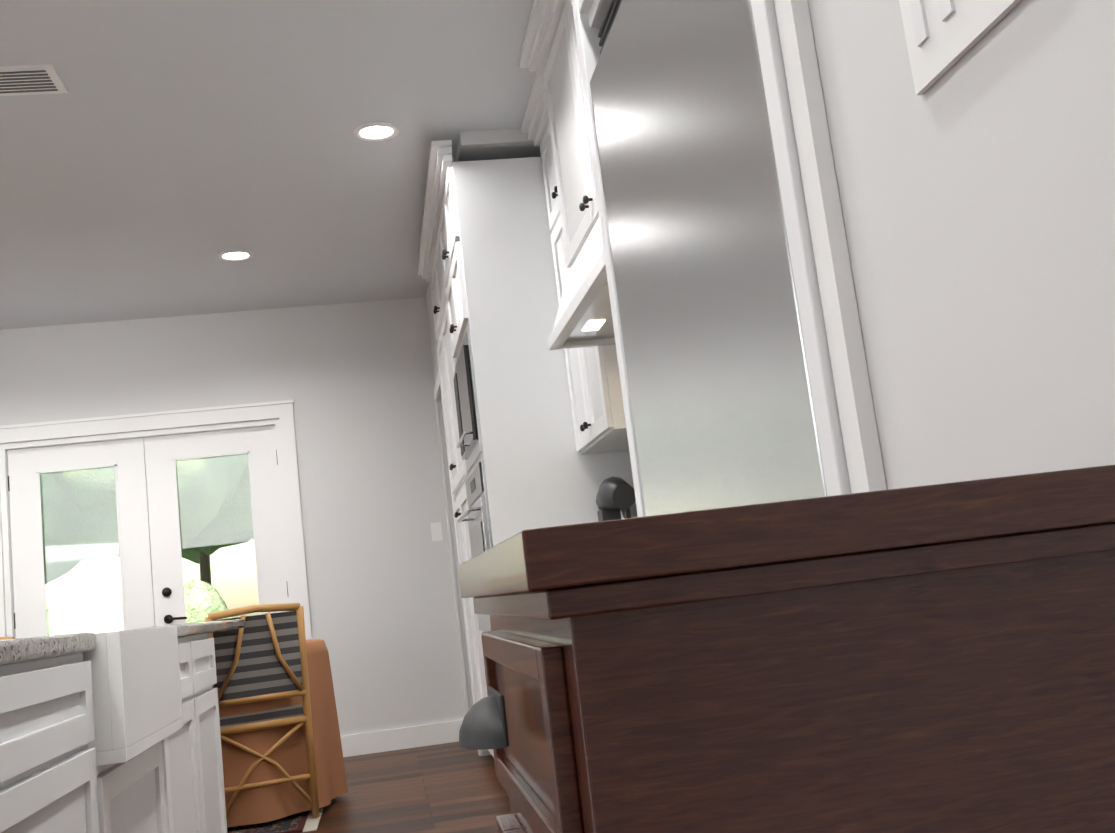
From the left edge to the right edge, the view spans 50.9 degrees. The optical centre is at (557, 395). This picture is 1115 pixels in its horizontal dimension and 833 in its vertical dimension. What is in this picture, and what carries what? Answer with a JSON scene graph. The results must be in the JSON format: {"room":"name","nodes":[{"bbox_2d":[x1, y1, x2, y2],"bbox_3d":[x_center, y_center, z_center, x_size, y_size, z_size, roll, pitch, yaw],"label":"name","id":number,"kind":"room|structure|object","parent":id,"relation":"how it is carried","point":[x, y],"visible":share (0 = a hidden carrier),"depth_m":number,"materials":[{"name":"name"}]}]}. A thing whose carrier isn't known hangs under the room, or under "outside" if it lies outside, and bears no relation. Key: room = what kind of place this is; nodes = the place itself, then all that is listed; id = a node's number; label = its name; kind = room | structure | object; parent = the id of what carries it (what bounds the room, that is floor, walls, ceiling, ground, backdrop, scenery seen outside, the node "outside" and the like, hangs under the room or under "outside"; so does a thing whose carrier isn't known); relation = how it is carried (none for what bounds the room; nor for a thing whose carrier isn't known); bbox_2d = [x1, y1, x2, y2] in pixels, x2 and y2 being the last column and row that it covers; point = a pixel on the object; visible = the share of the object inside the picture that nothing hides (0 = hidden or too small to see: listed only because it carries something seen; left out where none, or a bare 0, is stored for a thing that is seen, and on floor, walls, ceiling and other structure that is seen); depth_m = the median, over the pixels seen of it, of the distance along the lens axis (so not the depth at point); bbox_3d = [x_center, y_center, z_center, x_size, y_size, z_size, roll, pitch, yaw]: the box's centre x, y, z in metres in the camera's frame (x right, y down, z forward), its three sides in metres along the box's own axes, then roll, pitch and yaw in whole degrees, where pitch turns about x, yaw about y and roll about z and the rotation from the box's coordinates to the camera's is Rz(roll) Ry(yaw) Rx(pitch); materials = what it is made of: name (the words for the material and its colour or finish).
{"room":"kitchen","nodes":[
{"label":"kitchen","id":0,"kind":"room"},
{"bbox_2d":[0,626,191,813],"bbox_3d":[-1.161,0.701,2.652,0.434,0.289,1.984,-5,-9,-9],"label":"base cabinet","id":1,"kind":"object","parent":0,"relation":"attached to","point":[55,711],"depth_m":2.37,"materials":[{"name":"white wood"}]},
{"bbox_2d":[0,297,465,735],"bbox_3d":[-4.323,1.110,7.215,7.300,2.930,0.150,-5,-9,-9],"label":"wall","id":2,"kind":"structure","parent":0,"point":[355,382],"depth_m":7.65,"materials":[{"name":"white paint"}]},
{"bbox_2d":[0,400,311,639],"bbox_3d":[-2.564,1.258,7.435,1.940,2.300,0.179,-5,-9,-9],"label":"french door","id":3,"kind":"structure","parent":2,"relation":"attached to","point":[142,461],"depth_m":7.51,"materials":[{"name":"white wood"}]},
{"bbox_2d":[340,720,462,756],"bbox_3d":[-1.023,2.180,7.431,0.937,0.130,0.015,-5,-9,-9],"label":"baseboard","id":4,"kind":"structure","parent":2,"relation":"attached to","point":[443,732],"depth_m":7.43,"materials":[{"name":"white wood"}]},
{"bbox_2d":[430,522,442,541],"bbox_3d":[-0.794,0.896,7.701,0.070,0.120,0.006,-5,-9,-9],"label":"switch plate","id":5,"kind":"object","parent":2,"relation":"attached to","point":[436,531],"visible":1,"depth_m":7.70,"materials":[{"name":"white plastic"}]},
{"bbox_2d":[0,0,535,329],"bbox_3d":[-2.752,-1.297,2.928,9.420,0.060,9.800,-5,-9,-9],"label":"ceiling","id":6,"kind":"structure","parent":0,"point":[158,158],"depth_m":5.05,"materials":[{"name":"white paint"}]},
{"bbox_2d":[0,64,67,95],"bbox_3d":[-2.009,-1.136,4.243,0.400,0.011,0.220,-5,-9,-9],"label":"air vent","id":7,"kind":"object","parent":6,"relation":"in","point":[30,80],"depth_m":4.25,"materials":[{"name":"white metal"}]},
{"bbox_2d":[217,250,253,260],"bbox_3d":[-1.805,-0.784,6.572,0.198,0.008,0.198,-4,-10,-18],"label":"recessed light","id":8,"kind":"object","parent":6,"relation":"in","point":[229,255],"depth_m":6.57,"materials":[{"name":"white"}]},
{"bbox_2d":[353,122,398,141],"bbox_3d":[-0.788,-1.145,5.095,0.198,0.008,0.198,0,-11,-36],"label":"recessed light","id":9,"kind":"object","parent":6,"relation":"in","point":[375,131],"depth_m":5.09,"materials":[{"name":"white"}]},
{"bbox_2d":[455,128,540,161],"bbox_3d":[-0.225,-1.001,6.228,0.710,0.062,1.983,-5,-9,-9],"label":"wall","id":10,"kind":"structure","parent":6,"relation":"attached to","point":[493,144],"depth_m":5.26,"materials":[{"name":"white paint"}]},
{"bbox_2d":[302,741,510,832],"bbox_3d":[-2.403,1.634,2.452,9.420,0.060,9.800,-5,-9,-9],"label":"floor","id":11,"kind":"structure","parent":0,"point":[453,787],"depth_m":5.59,"materials":[{"name":"brown wood"}]},
{"bbox_2d":[0,694,226,832],"bbox_3d":[-1.491,1.176,2.498,1.110,0.640,3.288,-5,-9,-9],"label":"kitchen island","id":12,"kind":"object","parent":11,"relation":"on","point":[177,786],"depth_m":2.97,"materials":[{"name":"white wood"}]},
{"bbox_2d":[0,619,244,664],"bbox_3d":[-1.650,0.690,3.033,1.180,0.040,4.160,-5,-9,-9],"label":"countertop","id":13,"kind":"structure","parent":12,"relation":"on","point":[18,650],"depth_m":2.21,"materials":[{"name":"white stone"}]},
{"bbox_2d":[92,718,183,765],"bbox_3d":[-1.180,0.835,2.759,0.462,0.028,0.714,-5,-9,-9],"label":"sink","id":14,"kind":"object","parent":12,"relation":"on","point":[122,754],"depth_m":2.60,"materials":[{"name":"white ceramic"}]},
{"bbox_2d":[227,807,323,832],"bbox_3d":[-2.747,2.160,5.670,3.220,0.012,1.950,-5,-9,-9],"label":"rug","id":15,"kind":"object","parent":11,"relation":"on","point":[304,821],"visible":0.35,"depth_m":5.15,"materials":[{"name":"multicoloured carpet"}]},
{"bbox_2d":[0,637,14,639],"bbox_3d":[-2.497,1.573,5.303,0.454,0.962,0.539,-8,-9,5],"label":"dining chair","id":16,"kind":"object","parent":15,"relation":"on","point":[3,638],"visible":0.02,"depth_m":5.11,"materials":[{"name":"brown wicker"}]},
{"bbox_2d":[205,603,347,826],"bbox_3d":[-1.630,1.527,5.656,1.142,0.962,1.233,-5,-9,-9],"label":"dining chair","id":17,"kind":"object","parent":15,"relation":"on","point":[282,752],"visible":0.62,"depth_m":5.24,"materials":[{"name":"brown wood"}]},
{"bbox_2d":[425,224,488,750],"bbox_3d":[-0.158,0.540,6.404,0.789,2.816,1.116,-5,-9,-9],"label":"tall cabinet","id":18,"kind":"object","parent":11,"relation":"on","point":[431,260],"depth_m":6.63,"materials":[{"name":"white wood"}]},
{"bbox_2d":[433,152,637,756],"bbox_3d":[-0.013,0.366,5.438,0.789,2.816,0.868,-5,-9,-9],"label":"tall cabinet","id":19,"kind":"object","parent":11,"relation":"on","point":[518,462],"depth_m":5.09,"materials":[{"name":"white wood"}]},
{"bbox_2d":[590,0,826,515],"bbox_3d":[0.584,0.139,1.762,0.727,1.955,0.881,-5,-9,-9],"label":"fridge","id":20,"kind":"object","parent":11,"relation":"on","point":[723,413],"visible":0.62,"depth_m":1.65,"materials":[{"name":"grey metal"}]},
{"bbox_2d":[572,0,851,516],"bbox_3d":[0.482,-0.330,1.858,0.861,2.928,1.126,-5,-9,-9],"label":"panel","id":21,"kind":"object","parent":11,"relation":"on","point":[589,15],"visible":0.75,"depth_m":1.30,"materials":[{"name":"white"}]},
{"bbox_2d":[458,465,1114,832],"bbox_3d":[0.194,0.548,0.775,0.454,0.930,0.499,-5,-9,-9],"label":"base cabinet","id":22,"kind":"object","parent":11,"relation":"on","point":[937,658],"visible":1,"depth_m":0.61,"materials":[{"name":"brown wood"}]},
{"bbox_3d":[0.424,0.971,3.521,0.667,0.920,2.773,-5,-9,-9],"label":"base cabinet","id":23,"kind":"object","parent":11,"relation":"on","visible":0},
{"bbox_2d":[596,476,635,521],"bbox_3d":[0.258,0.526,4.812,0.220,0.398,0.349,-5,-9,-9],"label":"stand mixer","id":24,"kind":"object","parent":23,"relation":"on","point":[615,498],"visible":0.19,"depth_m":4.75,"materials":[{"name":"grey plastic"}]},
{"bbox_2d":[426,283,490,755],"bbox_3d":[-0.792,0.911,8.581,0.120,2.930,3.430,-5,-9,-9],"label":"wall","id":25,"kind":"structure","parent":0,"point":[434,344],"depth_m":7.27,"materials":[{"name":"white paint"}]},
{"bbox_2d":[434,370,480,755],"bbox_3d":[-0.630,1.013,7.254,0.013,2.270,0.785,-5,-9,-9],"label":"trim","id":26,"kind":"structure","parent":25,"relation":"attached to","point":[437,387],"depth_m":7.54,"materials":[{"name":"white wood"}]},
{"bbox_2d":[807,0,1114,489],"bbox_3d":[0.916,-0.710,-0.161,0.850,2.930,3.160,-5,-9,-9],"label":"wall","id":27,"kind":"structure","parent":0,"point":[976,185],"depth_m":0.96,"materials":[{"name":"white paint"}]},
{"bbox_2d":[774,0,886,492],"bbox_3d":[0.485,-0.611,-0.183,0.019,2.830,3.040,-5,-9,-9],"label":"door trim","id":28,"kind":"structure","parent":27,"relation":"attached to","point":[834,276],"depth_m":1.23,"materials":[{"name":"white wood"}]},
{"bbox_2d":[899,0,1021,94],"bbox_3d":[0.326,-0.350,0.952,0.009,0.135,0.200,-5,-9,-9],"label":"switch plate","id":29,"kind":"object","parent":27,"relation":"attached to","point":[943,37],"visible":1,"depth_m":0.98,"materials":[{"name":"white plastic"}]},
{"bbox_3d":[0.624,0.038,4.236,0.120,2.930,5.750,-5,-9,-9],"label":"wall","id":30,"kind":"structure","parent":0,"visible":0},
{"bbox_2d":[519,0,614,343],"bbox_3d":[0.257,-0.859,3.911,0.534,1.071,1.126,-5,-9,-9],"label":"upper cabinet","id":31,"kind":"object","parent":30,"relation":"attached to","point":[554,125],"depth_m":4.16,"materials":[{"name":"white wood"}]},
{"bbox_2d":[559,336,628,454],"bbox_3d":[0.228,-0.527,4.806,0.360,1.431,0.738,-5,-9,-9],"label":"upper cabinet","id":32,"kind":"object","parent":30,"relation":"attached to","point":[598,415],"depth_m":4.56,"materials":[{"name":"white wood"}]},
{"label":"outside","id":33,"kind":"structure","parent":0,"visible":0},
{"bbox_3d":[-4.144,4.654,19.416,34.000,0.060,24.800,-5,-9,-9],"label":"ground","id":34,"kind":"structure","parent":33,"visible":0},
{"bbox_2d":[40,454,253,635],"bbox_3d":[-5.871,0.240,16.857,18.592,8.779,14.322,-5,-9,-9],"label":"outdoor background","id":35,"kind":"object","parent":34,"relation":"on","point":[66,551],"depth_m":12.60,"materials":[{"name":"green plant"}]}
]}

